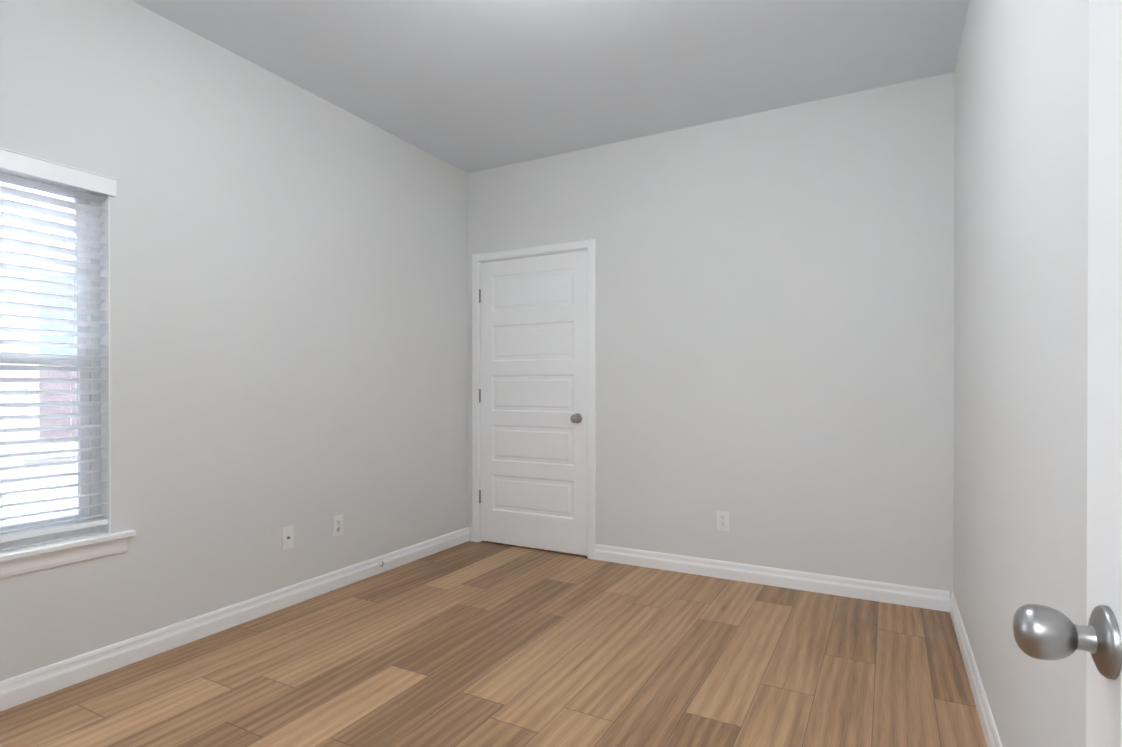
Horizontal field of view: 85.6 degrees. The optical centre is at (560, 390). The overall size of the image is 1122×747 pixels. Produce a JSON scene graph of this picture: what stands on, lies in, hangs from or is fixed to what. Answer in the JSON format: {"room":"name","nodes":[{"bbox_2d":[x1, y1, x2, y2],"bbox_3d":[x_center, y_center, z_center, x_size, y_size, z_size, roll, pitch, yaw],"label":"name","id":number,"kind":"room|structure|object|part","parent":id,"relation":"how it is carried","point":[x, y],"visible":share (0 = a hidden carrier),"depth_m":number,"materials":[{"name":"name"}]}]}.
{"room":"empty bedroom","nodes":[
{"label":"empty bedroom","id":0,"kind":"room"},
{"bbox_2d":[0,0,468,680],"bbox_3d":[-1.589,-0.242,2.891,0.140,2.685,3.860,0,0,28],"label":"wall","id":1,"kind":"structure","parent":0,"point":[288,302],"depth_m":2.86,"materials":[{"name":"paint"}]},
{"bbox_2d":[0,170,100,549],"bbox_3d":[-2.079,-0.131,2.042,0.074,1.390,0.900,0,0,28],"label":"window","id":2,"kind":"structure","parent":1,"relation":"in","point":[88,489],"depth_m":2.38,"materials":[{"name":"plastic"}]},
{"bbox_2d":[0,364,77,524],"bbox_3d":[-2.109,0.213,2.060,0.002,0.627,0.824,0,0,28],"label":"screen","id":3,"kind":"object","parent":2,"relation":"attached to","point":[46,373],"depth_m":2.29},
{"bbox_2d":[0,148,116,542],"bbox_3d":[-2.010,-0.153,2.005,0.087,1.362,0.928,0,0,28],"label":"window blind","id":4,"kind":"object","parent":2,"relation":"attached to","point":[14,162],"visible":1,"depth_m":2.25,"materials":[{"name":"paint"}]},
{"bbox_2d":[0,538,127,578],"bbox_3d":[-1.988,0.619,1.996,0.013,0.064,1.010,0,0,28],"label":"apron","id":5,"kind":"object","parent":1,"relation":"attached to","point":[15,567],"visible":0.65,"depth_m":2.24,"materials":[{"name":"paint"}]},
{"bbox_2d":[0,530,135,561],"bbox_3d":[-2.006,0.576,2.006,0.101,0.022,1.050,0,0,28],"label":"window sill","id":6,"kind":"structure","parent":1,"relation":"attached to","point":[46,547],"depth_m":2.24,"materials":[{"name":"paint"}]},
{"bbox_2d":[100,194,110,533],"bbox_3d":[-2.022,-0.130,2.011,0.064,1.390,0.900,0,0,28],"label":"liner","id":7,"kind":"object","parent":1,"relation":"attached to","point":[105,374],"visible":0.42,"depth_m":2.40,"materials":[{"name":"paint"}]},
{"bbox_2d":[0,527,468,711],"bbox_3d":[-1.521,1.051,2.860,0.015,0.100,3.580,0,0,28],"label":"baseboard","id":8,"kind":"structure","parent":1,"relation":"attached to","point":[32,685],"depth_m":2.67,"materials":[{"name":"paint"}]},
{"bbox_2d":[281,525,293,549],"bbox_3d":[-1.393,0.750,3.096,0.016,0.115,0.070,0,0,28],"label":"outlet","id":9,"kind":"object","parent":1,"relation":"attached to","point":[287,537],"visible":1,"depth_m":3.09,"materials":[{"name":"plastic"}]},
{"bbox_2d":[333,514,342,536],"bbox_3d":[-1.243,0.751,3.382,0.007,0.115,0.070,0,0,28],"label":"electrical outlet","id":10,"kind":"object","parent":1,"relation":"attached to","point":[337,525],"visible":1,"depth_m":3.38,"materials":[{"name":"plastic"}]},
{"bbox_2d":[0,541,986,746],"bbox_3d":[-0.516,1.166,1.591,3.310,0.120,5.180,0,0,28],"label":"floor","id":11,"kind":"structure","parent":0,"point":[480,644],"depth_m":2.37,"materials":[{"name":"laminate"}]},
{"bbox_2d":[131,0,969,172],"bbox_3d":[-0.516,-1.639,1.579,3.310,0.120,5.180,0,0,28],"label":"ceiling","id":12,"kind":"structure","parent":0,"point":[469,86],"depth_m":2.88,"materials":[{"name":"paint"}]},
{"bbox_2d":[468,72,954,598],"bbox_3d":[0.671,-0.241,3.784,2.990,2.695,0.140,0,0,28],"label":"wall","id":13,"kind":"structure","parent":0,"point":[774,332],"depth_m":3.42,"materials":[{"name":"paint"}]},
{"bbox_2d":[469,527,471,540],"bbox_3d":[-0.656,1.044,4.419,0.026,0.100,0.015,0,0,28],"label":"baseboard","id":14,"kind":"structure","parent":13,"relation":"attached to","point":[470,535],"depth_m":4.42,"materials":[{"name":"paint"}]},
{"bbox_2d":[479,289,480,502],"bbox_3d":[-0.587,0.039,4.381,0.012,1.549,0.013,0,0,28],"label":"closet door hinges","id":15,"kind":"object","parent":13,"relation":"attached to","point":[479,396],"visible":1,"depth_m":4.38,"materials":[{"name":"grey metal"}]},
{"bbox_2d":[481,250,586,555],"bbox_3d":[-0.213,0.079,4.169,0.858,2.009,0.101,0,0,28],"label":"closet door","id":16,"kind":"structure","parent":13,"relation":"in","point":[534,402],"depth_m":4.17,"materials":[{"name":"paint"}]},
{"bbox_3d":[0.095,0.181,3.984,0.066,0.066,0.066,0,0,28],"label":"knob","id":17,"kind":"part","parent":16,"relation":"part of","materials":[{"name":"grey metal"}]},
{"bbox_2d":[472,239,595,559],"bbox_3d":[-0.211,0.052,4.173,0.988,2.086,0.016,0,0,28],"label":"door frame","id":18,"kind":"structure","parent":13,"relation":"attached to","point":[589,245],"depth_m":3.97,"materials":[{"name":"paint"}]},
{"bbox_2d":[717,510,728,530],"bbox_3d":[0.949,0.762,3.555,0.070,0.115,0.007,0,0,28],"label":"electrical outlet","id":19,"kind":"object","parent":13,"relation":"attached to","point":[722,520],"visible":1,"depth_m":3.55,"materials":[{"name":"plastic"}]},
{"bbox_2d":[595,544,949,611],"bbox_3d":[1.081,1.048,3.481,1.946,0.100,0.015,0,0,28],"label":"baseboard","id":20,"kind":"structure","parent":13,"relation":"attached to","point":[925,598],"depth_m":3.38,"materials":[{"name":"paint"}]},
{"bbox_2d":[953,0,1088,746],"bbox_3d":[1.165,-0.235,1.404,0.140,2.685,3.860,0,0,28],"label":"wall","id":21,"kind":"structure","parent":0,"point":[1020,293],"depth_m":1.48,"materials":[{"name":"paint"}]},
{"bbox_2d":[950,592,1002,746],"bbox_3d":[1.097,1.057,1.447,0.015,0.100,3.580,0,0,28],"label":"baseboard","id":22,"kind":"structure","parent":21,"relation":"attached to","point":[989,729],"depth_m":2.16,"materials":[{"name":"paint"}]},
{"label":"outside","id":23,"kind":"structure","parent":0,"visible":0},
{"bbox_3d":[-6.783,1.288,5.940,11.830,0.300,20.000,0,0,28],"label":"ground","id":24,"kind":"structure","parent":23,"visible":0},
{"bbox_2d":[0,182,77,525],"bbox_3d":[-4.253,-1.511,5.699,0.300,5.800,12.000,0,0,28],"label":"house","id":25,"kind":"structure","parent":24,"relation":"on","point":[11,336],"depth_m":5.01,"materials":[{"name":"white"}]},
{"bbox_2d":[23,260,77,458],"bbox_3d":[-4.290,-0.262,5.247,0.070,1.645,0.570,0,0,28],"label":"window","id":26,"kind":"structure","parent":25,"relation":"attached to","point":[53,315],"depth_m":5.16,"materials":[{"name":"clear glass"}]},
{"bbox_3d":[-1.096,-0.227,0.511,2.990,2.695,0.140,0,0,28],"label":"wall","id":27,"kind":"structure","parent":0,"visible":0},
{"bbox_2d":[1013,0,1121,746],"bbox_3d":[0.367,0.085,0.276,0.162,2.030,0.812,0,0,28],"label":"entry door","id":28,"kind":"structure","parent":27,"relation":"in","point":[1042,632],"depth_m":0.58,"materials":[{"name":"paint"}]},
{"bbox_3d":[0.535,0.238,0.588,0.162,0.066,0.105,0,0,28],"label":"knob","id":29,"kind":"part","parent":28,"relation":"part of","materials":[{"name":"grey metal"}]}
]}

